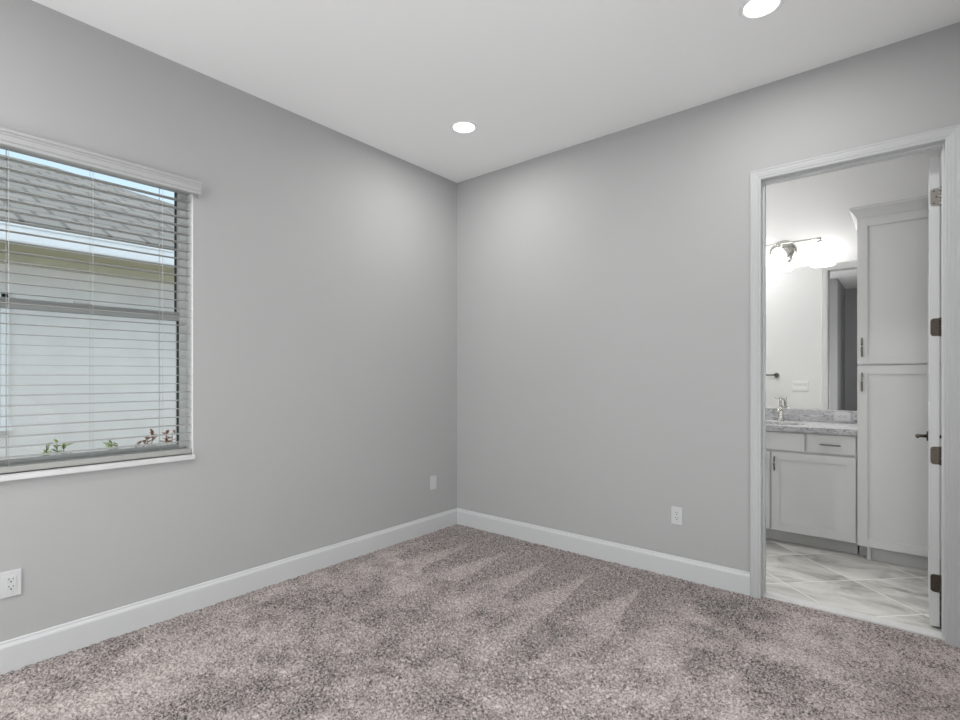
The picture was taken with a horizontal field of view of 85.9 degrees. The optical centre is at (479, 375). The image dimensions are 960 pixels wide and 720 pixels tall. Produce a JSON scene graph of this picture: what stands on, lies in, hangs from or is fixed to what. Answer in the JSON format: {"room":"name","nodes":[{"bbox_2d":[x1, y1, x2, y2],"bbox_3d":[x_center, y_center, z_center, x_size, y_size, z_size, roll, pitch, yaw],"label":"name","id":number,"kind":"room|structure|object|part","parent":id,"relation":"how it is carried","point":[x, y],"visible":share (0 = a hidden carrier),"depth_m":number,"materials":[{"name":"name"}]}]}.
{"room":"empty bedroom","nodes":[
{"label":"empty bedroom","id":0,"kind":"room"},
{"bbox_2d":[0,0,456,641],"bbox_3d":[-2.044,-0.196,2.528,0.160,3.070,5.820,0,0,40],"label":"wall","id":1,"kind":"structure","parent":0,"point":[325,258],"depth_m":3.18,"materials":[{"name":"paint"}]},
{"bbox_2d":[0,568,20,598],"bbox_3d":[-2.108,0.932,2.318,0.008,0.117,0.072,0,0,40],"label":"wall outlet","id":2,"kind":"object","parent":1,"relation":"attached to","point":[10,581],"visible":1,"depth_m":2.31,"materials":[{"name":"plastic"}]},
{"bbox_2d":[6,575,15,591],"bbox_3d":[-2.105,0.932,2.317,0.002,0.068,0.035,0,0,40],"label":"receptacle","id":3,"kind":"object","parent":2,"relation":"attached to","point":[10,579],"depth_m":2.32,"materials":[{"name":"plastic"}]},
{"bbox_2d":[0,192,194,481],"bbox_3d":[-1.970,-0.365,2.599,0.173,1.669,0.944,0,0,40],"label":"window","id":4,"kind":"structure","parent":1,"relation":"in","point":[187,364],"depth_m":2.92,"materials":[{"name":"paint"}]},
{"bbox_3d":[-2.000,0.032,2.626,0.026,0.791,0.896,0,0,40],"label":"sash","id":5,"kind":"part","parent":4,"relation":"part of","materials":[{"name":"plastic"}]},
{"bbox_3d":[-2.021,-0.746,2.643,0.026,0.859,0.884,0,0,40],"label":"sash","id":6,"kind":"part","parent":4,"relation":"part of","materials":[{"name":"plastic"}]},
{"bbox_3d":[-1.946,0.455,2.579,0.108,0.028,0.944,0,0,40],"label":"sill","id":7,"kind":"part","parent":4,"relation":"part of","materials":[{"name":"stone"}]},
{"bbox_2d":[0,127,201,473],"bbox_3d":[-1.919,-0.335,2.558,0.109,1.540,0.986,0,0,40],"label":"window blind","id":8,"kind":"object","parent":4,"relation":"attached to","point":[10,140],"visible":1,"depth_m":2.54,"materials":[{"name":"plastic"}]},
{"bbox_3d":[-2.140,-0.330,2.334,0.053,1.488,0.008,0,0,40],"label":"ladder cord","id":9,"kind":"part","parent":8,"relation":"part of","materials":[{"name":"white fabric"}]},
{"bbox_3d":[-1.940,0.422,2.576,0.054,0.026,0.915,0,0,40],"label":"rail","id":10,"kind":"part","parent":8,"relation":"part of","materials":[{"name":"plastic"}]},
{"bbox_3d":[-1.744,-0.330,2.814,0.053,1.488,0.008,0,0,40],"label":"ladder cord","id":11,"kind":"part","parent":8,"relation":"part of","materials":[{"name":"white fabric"}]},
{"bbox_2d":[0,508,456,674],"bbox_3d":[-1.977,1.262,2.472,0.015,0.155,5.580,0,0,40],"label":"baseboard","id":12,"kind":"structure","parent":1,"relation":"attached to","point":[16,653],"depth_m":2.90,"materials":[{"name":"paint"}]},
{"bbox_2d":[430,475,436,489],"bbox_3d":[-0.394,0.907,4.391,0.012,0.117,0.072,0,0,40],"label":"wall jack","id":13,"kind":"object","parent":1,"relation":"attached to","point":[433,479],"visible":1,"depth_m":4.39,"materials":[{"name":"plastic"}]},
{"bbox_2d":[0,524,959,719],"bbox_3d":[-0.700,1.325,1.360,3.400,0.025,5.730,0,0,40],"label":"floor","id":14,"kind":"structure","parent":0,"point":[454,622],"depth_m":2.44,"materials":[{"name":"carpet"}]},
{"bbox_2d":[32,0,959,182],"bbox_3d":[-0.687,-1.781,1.408,3.680,0.100,5.820,0,0,40],"label":"ceiling","id":15,"kind":"structure","parent":0,"point":[535,78],"depth_m":2.79,"materials":[{"name":"paint"}]},
{"bbox_2d":[450,120,476,133],"bbox_3d":[-0.112,-1.728,3.588,0.188,0.006,0.188,0,0,40],"label":"recessed light","id":16,"kind":"object","parent":15,"relation":"in","point":[463,126],"visible":1,"depth_m":3.58,"materials":[{"name":"paint"}]},
{"bbox_2d":[739,0,783,19],"bbox_3d":[1.315,-1.728,2.411,0.188,0.006,0.188,0,0,40],"label":"recessed light","id":17,"kind":"object","parent":15,"relation":"in","point":[750,9],"visible":1,"depth_m":2.42,"materials":[{"name":"paint"}]},
{"bbox_2d":[457,22,959,571],"bbox_3d":[1.189,-0.196,3.554,3.520,3.070,0.120,0,0,40],"label":"wall","id":18,"kind":"structure","parent":0,"point":[603,283],"depth_m":3.56,"materials":[{"name":"paint"}]},
{"bbox_2d":[457,508,749,595],"bbox_3d":[0.709,1.262,3.863,2.386,0.155,0.015,0,0,40],"label":"baseboard","id":19,"kind":"structure","parent":18,"relation":"attached to","point":[712,575],"depth_m":3.64,"materials":[{"name":"paint"}]},
{"bbox_2d":[671,506,681,524],"bbox_3d":[1.291,0.917,3.386,0.072,0.117,0.008,0,0,40],"label":"wall outlet","id":20,"kind":"object","parent":18,"relation":"attached to","point":[676,512],"visible":1,"depth_m":3.38,"materials":[{"name":"plastic"}]},
{"bbox_2d":[674,510,678,520],"bbox_3d":[1.290,0.917,3.384,0.035,0.068,0.002,0,0,40],"label":"receptacle","id":21,"kind":"object","parent":20,"relation":"attached to","point":[676,512],"depth_m":3.38,"materials":[{"name":"plastic"}]},
{"bbox_2d":[750,124,959,647],"bbox_3d":[2.028,0.054,2.861,0.929,2.560,0.162,0,0,40],"label":"door frame","id":22,"kind":"structure","parent":18,"relation":"attached to","point":[950,134],"depth_m":2.62,"materials":[{"name":"paint"}]},
{"bbox_2d":[915,155,941,626],"bbox_3d":[2.614,0.078,2.976,0.165,2.450,0.771,0,0,41],"label":"door","id":23,"kind":"structure","parent":18,"relation":"in","point":[933,436],"depth_m":2.69,"materials":[{"name":"paint"}]},
{"bbox_3d":[2.759,0.377,3.225,0.062,0.062,0.136,0,0,41],"label":"lever handle","id":24,"kind":"part","parent":23,"relation":"part of","materials":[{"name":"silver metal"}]},
{"bbox_3d":[2.617,0.078,2.980,0.040,2.450,0.762,0,0,41],"label":"panel","id":25,"kind":"part","parent":23,"relation":"part of","materials":[{"name":"paint"}]},
{"bbox_2d":[766,149,941,410],"bbox_3d":[2.653,-0.196,4.621,2.820,3.070,0.100,0,0,40],"label":"wall","id":26,"kind":"structure","parent":0,"point":[816,206],"depth_m":4.31,"materials":[{"name":"paint"}]},
{"bbox_2d":[766,237,832,268],"bbox_3d":[2.591,-1.071,4.482,0.786,0.245,0.192,0,0,40],"label":"vanity light","id":27,"kind":"object","parent":26,"relation":"attached to","point":[781,253],"visible":0.71,"depth_m":4.42,"materials":[{"name":"white glass"}]},
{"bbox_3d":[2.586,-1.027,4.476,0.176,0.156,0.176,0,0,40],"label":"lamp shade","id":28,"kind":"part","parent":27,"relation":"part of","materials":[{"name":"white glass"}]},
{"bbox_3d":[2.821,-1.027,4.282,0.176,0.156,0.176,0,0,40],"label":"lamp shade","id":29,"kind":"part","parent":27,"relation":"part of","materials":[{"name":"white glass"}]},
{"bbox_2d":[766,408,856,423],"bbox_3d":[2.538,0.339,4.637,1.442,0.102,0.020,0,0,40],"label":"backsplash","id":30,"kind":"structure","parent":26,"relation":"attached to","point":[827,416],"depth_m":4.40,"materials":[{"name":"grey stone"}]},
{"bbox_2d":[766,260,857,410],"bbox_3d":[2.545,-0.329,4.641,1.429,1.228,0.006,0,0,40],"label":"wall mirror","id":31,"kind":"object","parent":26,"relation":"attached to","point":[811,311],"visible":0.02,"depth_m":4.40,"materials":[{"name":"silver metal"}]},
{"bbox_2d":[766,538,941,631],"bbox_3d":[2.114,1.369,3.968,2.820,0.100,1.795,0,0,40],"label":"floor","id":32,"kind":"structure","parent":0,"point":[839,579],"depth_m":3.30,"materials":[{"name":"tile"}]},
{"bbox_2d":[766,430,857,553],"bbox_3d":[2.351,0.876,4.405,1.430,0.886,0.615,0,0,40],"label":"vanity cabinet","id":33,"kind":"object","parent":32,"relation":"on","point":[811,478],"visible":0.44,"depth_m":3.93,"materials":[{"name":"paint"}]},
{"bbox_3d":[2.099,0.905,4.275,0.537,0.616,0.020,0,0,40],"label":"door","id":34,"kind":"part","parent":33,"relation":"part of","materials":[{"name":"paint"}]},
{"bbox_3d":[2.315,0.686,4.060,0.014,0.116,0.037,0,0,40],"label":"handle","id":35,"kind":"part","parent":33,"relation":"part of","materials":[{"name":"black metal"}]},
{"bbox_2d":[766,408,856,435],"bbox_3d":[2.354,0.433,4.414,1.442,0.291,0.599,0,0,40],"label":"countertop","id":36,"kind":"structure","parent":33,"relation":"on","point":[795,420],"depth_m":4.25,"materials":[{"name":"grey stone"}]},
{"bbox_2d":[774,398,783,420],"bbox_3d":[2.557,0.288,4.426,0.078,0.202,0.159,0,0,40],"label":"bathroom faucet","id":37,"kind":"object","parent":36,"relation":"on","point":[780,410],"visible":1,"depth_m":4.44,"materials":[{"name":"silver metal"}]},
{"bbox_3d":[2.585,0.229,4.469,0.067,0.083,0.030,0,0,36],"label":"lever","id":38,"kind":"part","parent":37,"relation":"part of","materials":[{"name":"silver metal"}]},
{"bbox_2d":[834,412,850,420],"bbox_3d":[2.985,0.335,4.249,0.117,0.072,0.008,0,0,40],"label":"wall outlet","id":39,"kind":"object","parent":36,"relation":"attached to","point":[838,416],"visible":1,"depth_m":4.25,"materials":[{"name":"plastic"}]},
{"bbox_2d":[837,414,847,418],"bbox_3d":[2.983,0.335,4.247,0.068,0.035,0.002,0,0,40],"label":"receptacle","id":40,"kind":"object","parent":39,"relation":"attached to","point":[839,416],"depth_m":4.25,"materials":[{"name":"plastic"}]},
{"bbox_3d":[2.525,0.905,3.924,0.542,0.616,0.020,0,0,40],"label":"door","id":41,"kind":"part","parent":33,"relation":"part of","materials":[{"name":"paint"}]},
{"bbox_3d":[2.597,0.513,3.827,0.131,0.013,0.037,0,0,40],"label":"handle","id":42,"kind":"part","parent":33,"relation":"part of","materials":[{"name":"black metal"}]},
{"bbox_3d":[2.617,0.509,3.848,0.303,0.140,0.020,0,0,40],"label":"drawer","id":43,"kind":"part","parent":33,"relation":"part of","materials":[{"name":"paint"}]},
{"bbox_2d":[763,591,944,640],"bbox_3d":[2.035,1.323,2.869,0.813,0.020,0.084,0,0,40],"label":"threshold","id":44,"kind":"object","parent":32,"relation":"on","point":[839,611],"visible":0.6,"depth_m":2.83,"materials":[{"name":"stone"}]},
{"bbox_2d":[850,195,941,572],"bbox_3d":[3.053,0.057,3.790,0.506,2.524,0.670,0,0,40],"label":"linen cabinet","id":45,"kind":"object","parent":32,"relation":"on","point":[892,236],"visible":0.7,"depth_m":3.57,"materials":[{"name":"paint"}]},
{"bbox_3d":[2.710,0.042,3.663,0.014,0.136,0.037,0,0,40],"label":"handle","id":46,"kind":"part","parent":45,"relation":"part of","materials":[{"name":"black metal"}]},
{"bbox_3d":[2.710,-0.203,3.663,0.014,0.136,0.037,0,0,40],"label":"handle","id":47,"kind":"part","parent":45,"relation":"part of","materials":[{"name":"black metal"}]},
{"bbox_3d":[2.792,1.268,3.704,0.022,0.102,0.021,0,0,40],"label":"foot post","id":48,"kind":"part","parent":45,"relation":"part of","materials":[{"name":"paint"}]},
{"bbox_3d":[3.056,-1.165,3.794,0.506,0.080,0.658,0,0,40],"label":"crown","id":49,"kind":"part","parent":45,"relation":"part of","materials":[{"name":"paint"}]},
{"bbox_3d":[2.884,0.569,3.555,0.459,1.284,0.020,0,0,40],"label":"door","id":50,"kind":"part","parent":45,"relation":"part of","materials":[{"name":"paint"}]},
{"bbox_3d":[2.884,-0.603,3.555,0.459,1.036,0.020,0,0,40],"label":"door","id":51,"kind":"part","parent":45,"relation":"part of","materials":[{"name":"paint"}]},
{"label":"outside","id":52,"kind":"structure","parent":0,"visible":0},
{"bbox_3d":[-7.576,1.644,6.823,13.839,0.150,18.000,0,0,40],"label":"ground","id":53,"kind":"structure","parent":52,"visible":0},
{"bbox_2d":[40,439,73,455],"bbox_3d":[-2.527,0.979,3.089,0.117,1.200,0.168,0,0,40],"label":"leafy shrub","id":54,"kind":"object","parent":53,"relation":"on","point":[63,447],"visible":0.16,"depth_m":3.10,"materials":[{"name":"green plant"}]},
{"bbox_2d":[0,154,174,459],"bbox_3d":[-8.175,-1.036,8.030,10.920,5.208,13.100,0,0,40],"label":"neighbor house","id":55,"kind":"structure","parent":53,"relation":"on","point":[113,364],"depth_m":5.38,"materials":[{"name":"paint"}]},
{"bbox_2d":[103,440,118,449],"bbox_3d":[-2.377,0.988,3.325,0.210,1.182,0.116,0,0,40],"label":"leafy shrub","id":56,"kind":"object","parent":53,"relation":"on","point":[110,441],"visible":0.17,"depth_m":3.29,"materials":[{"name":"green plant"}]},
{"bbox_2d":[137,429,156,446],"bbox_3d":[-2.204,0.964,3.407,0.133,1.231,0.144,0,0,-33],"label":"leafy shrub","id":57,"kind":"object","parent":53,"relation":"on","point":[151,430],"visible":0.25,"depth_m":3.42,"materials":[{"name":"red plant"}]},
{"bbox_2d":[160,430,174,443],"bbox_3d":[-2.164,0.975,3.614,0.108,1.208,0.149,0,0,40],"label":"leafy shrub","id":58,"kind":"object","parent":53,"relation":"on","point":[167,431],"visible":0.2,"depth_m":3.61,"materials":[{"name":"red plant"}]}
]}

